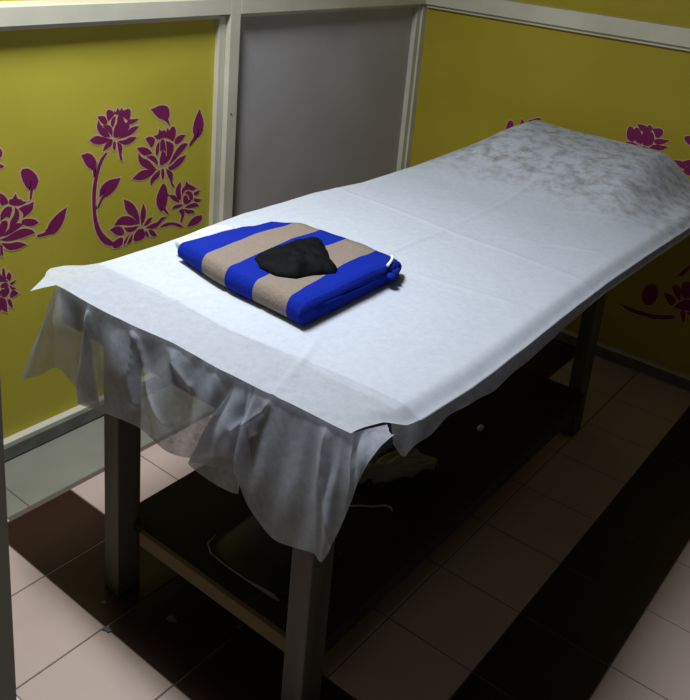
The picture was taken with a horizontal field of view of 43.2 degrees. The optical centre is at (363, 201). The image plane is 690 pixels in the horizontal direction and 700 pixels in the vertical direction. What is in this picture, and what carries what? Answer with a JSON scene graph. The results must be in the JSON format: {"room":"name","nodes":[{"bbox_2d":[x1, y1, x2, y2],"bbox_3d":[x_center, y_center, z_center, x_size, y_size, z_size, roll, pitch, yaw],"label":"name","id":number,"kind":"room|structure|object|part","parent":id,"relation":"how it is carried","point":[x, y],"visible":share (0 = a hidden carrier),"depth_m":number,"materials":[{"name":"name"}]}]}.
{"room":"massage room","nodes":[
{"label":"massage room","id":0,"kind":"room"},
{"bbox_2d":[0,0,413,438],"bbox_3d":[-1.077,-0.326,2.059,0.092,2.300,4.400,18,23,33],"label":"wall","id":1,"kind":"structure","parent":0,"point":[106,130],"depth_m":2.66,"materials":[{"name":"yellow paint"}]},
{"bbox_2d":[3,405,87,445],"bbox_3d":[-1.503,0.853,1.911,0.031,0.008,3.174,18,23,33],"label":"trim","id":2,"kind":"structure","parent":1,"relation":"attached to","point":[79,408],"depth_m":2.60,"materials":[{"name":"paint"}]},
{"bbox_2d":[4,408,103,460],"bbox_3d":[-1.506,0.874,1.919,0.058,0.042,3.174,18,23,33],"label":"baseboard","id":3,"kind":"structure","parent":1,"relation":"attached to","point":[29,442],"depth_m":2.60,"materials":[{"name":"metal"}]},
{"bbox_2d":[0,0,230,30],"bbox_3d":[-1.410,-0.290,1.533,0.093,0.063,3.174,18,23,33],"label":"trim","id":4,"kind":"structure","parent":1,"relation":"attached to","point":[29,14],"depth_m":2.36,"materials":[{"name":"paint"}]},
{"bbox_2d":[209,15,225,225],"bbox_3d":[-0.502,-0.027,2.933,0.023,1.186,0.026,18,23,33],"label":"trim","id":5,"kind":"structure","parent":1,"relation":"attached to","point":[220,22],"depth_m":2.84,"materials":[{"name":"paint"}]},
{"bbox_2d":[218,0,240,222],"bbox_3d":[-0.491,-0.043,2.967,0.096,1.288,0.044,18,23,33],"label":"trim","id":6,"kind":"structure","parent":1,"relation":"attached to","point":[232,31],"depth_m":2.85,"materials":[{"name":"paint"}]},
{"bbox_3d":[-0.151,-0.150,3.418,0.030,1.260,1.160,18,23,33],"label":"grey panel","id":7,"kind":"part","parent":1,"relation":"part of","materials":[{"name":"laminate"}]},
{"bbox_2d":[241,0,425,16],"bbox_3d":[-0.095,-0.736,3.207,0.093,0.063,1.087,18,23,33],"label":"trim","id":8,"kind":"structure","parent":1,"relation":"attached to","point":[249,8],"depth_m":3.04,"materials":[{"name":"paint"}]},
{"bbox_2d":[396,4,427,171],"bbox_3d":[0.180,-0.241,3.812,0.051,1.238,0.067,18,23,33],"label":"trim","id":9,"kind":"structure","parent":1,"relation":"attached to","point":[419,12],"depth_m":3.70,"materials":[{"name":"paint"}]},
{"bbox_2d":[5,338,689,699],"bbox_3d":[0.492,1.130,1.879,3.900,0.051,11.047,18,23,33],"label":"floor","id":10,"kind":"structure","parent":0,"point":[571,581],"depth_m":2.15,"materials":[{"name":"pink tile"}]},
{"bbox_2d":[0,382,16,699],"bbox_3d":[-0.307,0.270,0.679,0.056,2.200,0.039,18,23,33],"label":"door","id":11,"kind":"structure","parent":10,"relation":"on","point":[7,659],"depth_m":0.69,"materials":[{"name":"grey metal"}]},
{"bbox_2d":[102,625,112,632],"bbox_3d":[-0.579,0.969,1.970,0.022,0.004,0.021,18,23,33],"label":"paper scrap","id":12,"kind":"object","parent":10,"relation":"on","point":[106,628],"visible":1,"depth_m":1.97,"materials":[{"name":"grey paper"}]},
{"bbox_2d":[166,615,176,623],"bbox_3d":[-0.442,0.967,2.013,0.029,0.003,0.018,18,23,33],"label":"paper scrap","id":13,"kind":"object","parent":10,"relation":"on","point":[171,618],"visible":1,"depth_m":2.01,"materials":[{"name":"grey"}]},
{"bbox_2d":[104,292,606,699],"bbox_3d":[0.237,0.395,2.517,0.795,0.881,2.000,18,23,33],"label":"massage table","id":14,"kind":"object","parent":10,"relation":"on","point":[175,524],"visible":0.26,"depth_m":2.07,"materials":[{"name":"brown wood"}]},
{"bbox_3d":[-0.551,0.600,1.993,0.050,0.690,0.065,18,23,33],"label":"leg","id":15,"kind":"part","parent":14,"relation":"part of","materials":[{"name":"brown wood"}]},
{"bbox_3d":[-0.330,0.842,1.892,0.468,0.038,0.012,18,23,33],"label":"rail","id":16,"kind":"part","parent":14,"relation":"part of","materials":[{"name":"brown wood"}]},
{"bbox_2d":[207,515,344,601],"bbox_3d":[-0.194,0.786,1.998,0.259,0.023,0.256,18,23,33],"label":"tote bag","id":17,"kind":"object","parent":14,"relation":"on","point":[247,549],"visible":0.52,"depth_m":1.95,"materials":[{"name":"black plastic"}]},
{"bbox_3d":[0.263,0.120,2.424,0.795,0.095,2.000,18,23,33],"label":"mattress","id":18,"kind":"part","parent":14,"relation":"part of","materials":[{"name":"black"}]},
{"bbox_3d":[-0.103,0.749,1.680,0.053,0.690,0.065,18,23,33],"label":"leg","id":19,"kind":"part","parent":14,"relation":"part of","materials":[{"name":"brown wood"}]},
{"bbox_2d":[20,228,689,561],"bbox_3d":[0.208,0.158,2.434,1.007,0.402,2.026,18,23,33],"label":"sheet","id":20,"kind":"object","parent":14,"relation":"on","point":[297,472],"visible":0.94,"depth_m":1.60,"materials":[{"name":"white fabric"}]},
{"bbox_2d":[31,120,689,432],"bbox_3d":[0.254,0.049,2.400,0.941,0.179,2.107,18,23,33],"label":"sheet","id":21,"kind":"object","parent":20,"relation":"on","point":[498,238],"visible":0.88,"depth_m":2.04,"materials":[{"name":"white fabric"}]},
{"bbox_2d":[175,221,401,324],"bbox_3d":[-0.176,0.131,1.994,0.462,0.056,0.394,18,23,33],"label":"folded towel","id":22,"kind":"object","parent":21,"relation":"on","point":[226,255],"visible":0.88,"depth_m":1.91,"materials":[{"name":"blue fabric"}]},
{"bbox_2d":[254,237,337,278],"bbox_3d":[-0.124,0.119,1.925,0.186,0.040,0.225,18,23,33],"label":"pouch","id":23,"kind":"object","parent":22,"relation":"on","point":[298,258],"visible":1,"depth_m":1.88,"materials":[{"name":"black fabric"}]},
{"bbox_3d":[0.072,0.158,1.991,0.026,0.019,0.100,8,19,9],"label":"scalloped trim","id":24,"kind":"part","parent":22,"relation":"part of","materials":[{"name":"blue fabric"}]},
{"bbox_2d":[134,367,583,636],"bbox_3d":[0.067,0.688,2.431,0.585,0.023,1.360,18,23,33],"label":"shelf","id":25,"kind":"object","parent":14,"relation":"attached to","point":[175,524],"depth_m":2.14,"materials":[{"name":"black wood"}]},
{"bbox_2d":[349,505,392,511],"bbox_3d":[0.013,0.758,2.164,0.124,0.004,0.021,5,19,0],"label":"cord","id":26,"kind":"object","parent":14,"relation":"on","point":[350,505],"visible":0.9,"depth_m":2.16,"materials":[{"name":"grey plastic"}]},
{"bbox_2d":[359,448,437,483],"bbox_3d":[0.084,0.687,2.293,0.247,0.067,0.073,-3,21,-24],"label":"plastic bag","id":27,"kind":"object","parent":14,"relation":"on","point":[391,466],"visible":0.86,"depth_m":2.28,"materials":[{"name":"black plastic"}]},
{"bbox_3d":[0.288,0.793,2.292,0.027,0.044,1.329,18,23,33],"label":"rail","id":28,"kind":"part","parent":14,"relation":"part of","materials":[{"name":"brown wood"}]},
{"bbox_2d":[477,424,483,431],"bbox_3d":[0.340,0.658,2.529,0.016,0.020,0.023,18,23,33],"label":"ball","id":29,"kind":"object","parent":14,"relation":"on","point":[480,427],"visible":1,"depth_m":2.52,"materials":[{"name":"white paper"}]},
{"bbox_3d":[0.725,0.443,2.809,0.044,0.690,0.070,18,23,33],"label":"leg","id":30,"kind":"part","parent":14,"relation":"part of","materials":[{"name":"brown wood"}]},
{"bbox_2d":[410,0,689,375],"bbox_3d":[1.652,-0.287,2.704,3.720,2.300,0.052,18,23,33],"label":"wall","id":31,"kind":"structure","parent":0,"point":[481,77],"depth_m":3.32,"materials":[{"name":"yellow paint"}]},
{"bbox_2d":[425,0,689,50],"bbox_3d":[1.675,-0.379,2.630,3.650,0.076,0.060,18,23,33],"label":"trim","id":32,"kind":"structure","parent":31,"relation":"attached to","point":[621,28],"depth_m":3.22,"materials":[{"name":"paint"}]},
{"bbox_2d":[554,331,689,389],"bbox_3d":[1.582,0.799,3.004,3.590,0.038,0.040,18,23,33],"label":"baseboard","id":33,"kind":"structure","parent":31,"relation":"attached to","point":[682,382],"depth_m":3.35,"materials":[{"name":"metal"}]},
{"bbox_2d":[561,328,689,379],"bbox_3d":[1.584,0.779,2.997,3.590,0.006,0.032,18,23,33],"label":"trim","id":34,"kind":"structure","parent":31,"relation":"attached to","point":[563,330],"depth_m":3.36,"materials":[{"name":"paint"}]}
]}

